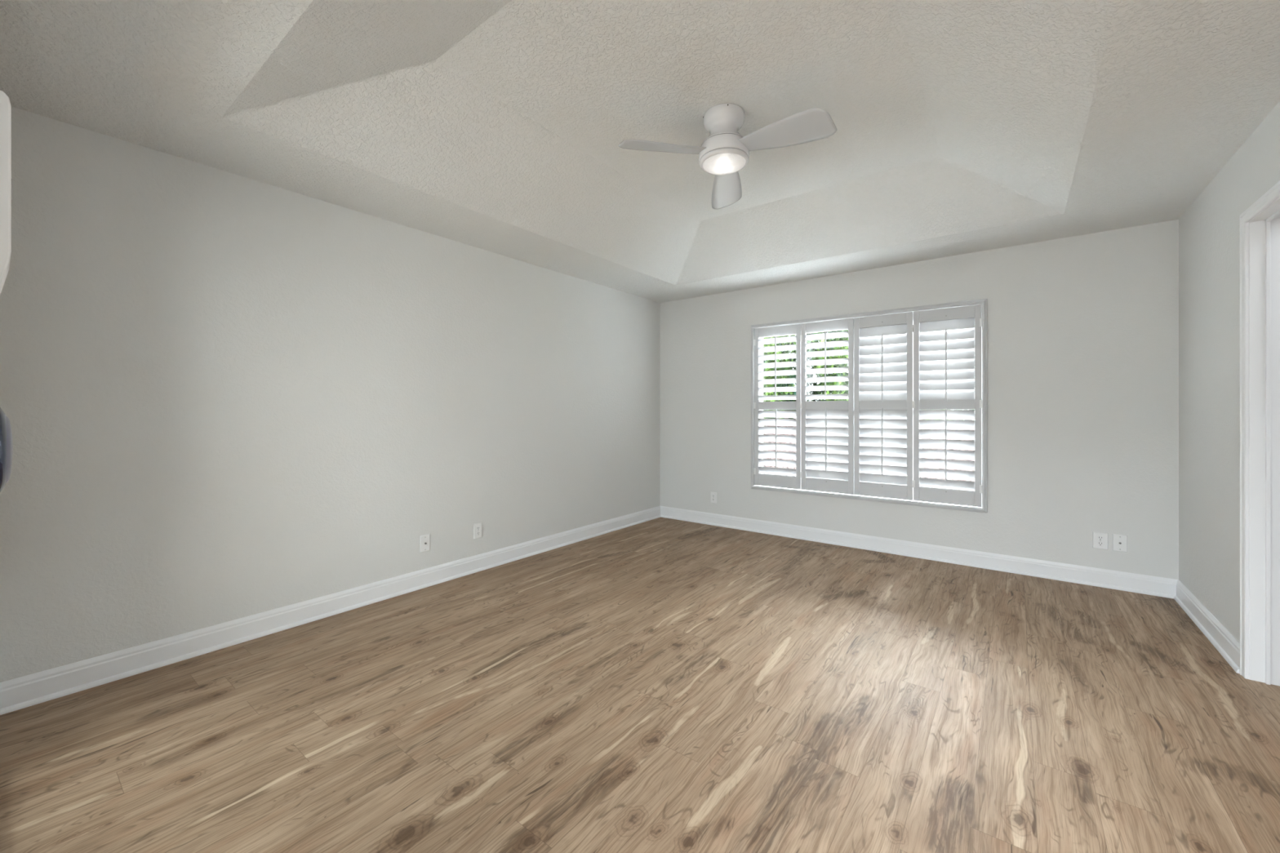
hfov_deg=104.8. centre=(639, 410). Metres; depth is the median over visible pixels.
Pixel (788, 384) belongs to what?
tree
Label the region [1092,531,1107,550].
outlet
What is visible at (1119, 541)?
outlet
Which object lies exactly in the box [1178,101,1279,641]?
wall
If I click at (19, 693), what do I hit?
baseboard
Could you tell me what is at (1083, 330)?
wall
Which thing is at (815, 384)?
tree
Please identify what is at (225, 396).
wall
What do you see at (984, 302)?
window
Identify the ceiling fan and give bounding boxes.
[617,102,836,208]
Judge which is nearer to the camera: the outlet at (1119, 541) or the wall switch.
the wall switch
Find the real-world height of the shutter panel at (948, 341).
1.566 m
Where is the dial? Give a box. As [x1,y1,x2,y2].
[0,407,13,492]
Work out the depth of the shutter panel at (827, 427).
4.50 m
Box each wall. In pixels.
[0,106,660,682]
[660,219,1178,579]
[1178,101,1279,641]
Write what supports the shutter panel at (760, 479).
attached to the window
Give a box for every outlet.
[420,533,430,552]
[473,522,481,538]
[711,492,716,503]
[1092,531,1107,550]
[1112,533,1127,552]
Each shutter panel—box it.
[753,324,800,489]
[800,318,853,494]
[853,311,913,500]
[911,304,982,507]
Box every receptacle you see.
[1097,536,1103,540]
[1097,541,1103,546]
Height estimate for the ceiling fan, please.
0.282 m
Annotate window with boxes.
[751,298,987,512]
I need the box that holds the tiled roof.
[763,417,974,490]
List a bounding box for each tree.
[763,333,809,426]
[776,331,848,418]
[808,329,968,420]
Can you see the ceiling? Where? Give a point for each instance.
(498, 126)
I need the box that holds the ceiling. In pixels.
[0,0,1279,302]
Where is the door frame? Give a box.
[1239,180,1279,686]
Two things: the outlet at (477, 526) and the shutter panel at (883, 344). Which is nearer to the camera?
the outlet at (477, 526)
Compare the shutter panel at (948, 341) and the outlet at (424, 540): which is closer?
the outlet at (424, 540)
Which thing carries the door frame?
in the wall at (1209, 228)
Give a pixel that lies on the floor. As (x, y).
(660, 685)
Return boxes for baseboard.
[0,506,660,715]
[660,506,1177,598]
[1173,579,1239,673]
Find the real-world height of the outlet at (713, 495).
0.113 m
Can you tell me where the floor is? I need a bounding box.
[0,516,1279,852]
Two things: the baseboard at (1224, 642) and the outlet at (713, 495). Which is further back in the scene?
the outlet at (713, 495)
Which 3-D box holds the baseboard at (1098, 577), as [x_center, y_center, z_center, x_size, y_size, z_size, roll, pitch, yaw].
[1.841,1.148,4.394,4.068,0.121,0.026,0,0,37]
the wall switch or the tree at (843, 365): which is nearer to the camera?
the wall switch
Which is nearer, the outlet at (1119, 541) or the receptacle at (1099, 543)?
the outlet at (1119, 541)
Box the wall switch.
[0,90,12,294]
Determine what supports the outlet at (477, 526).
attached to the wall at (225, 396)
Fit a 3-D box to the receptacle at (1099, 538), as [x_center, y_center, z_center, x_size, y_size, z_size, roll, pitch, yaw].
[3.169,0.876,3.392,0.033,0.028,0.004,0,0,37]
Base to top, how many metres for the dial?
0.058 m

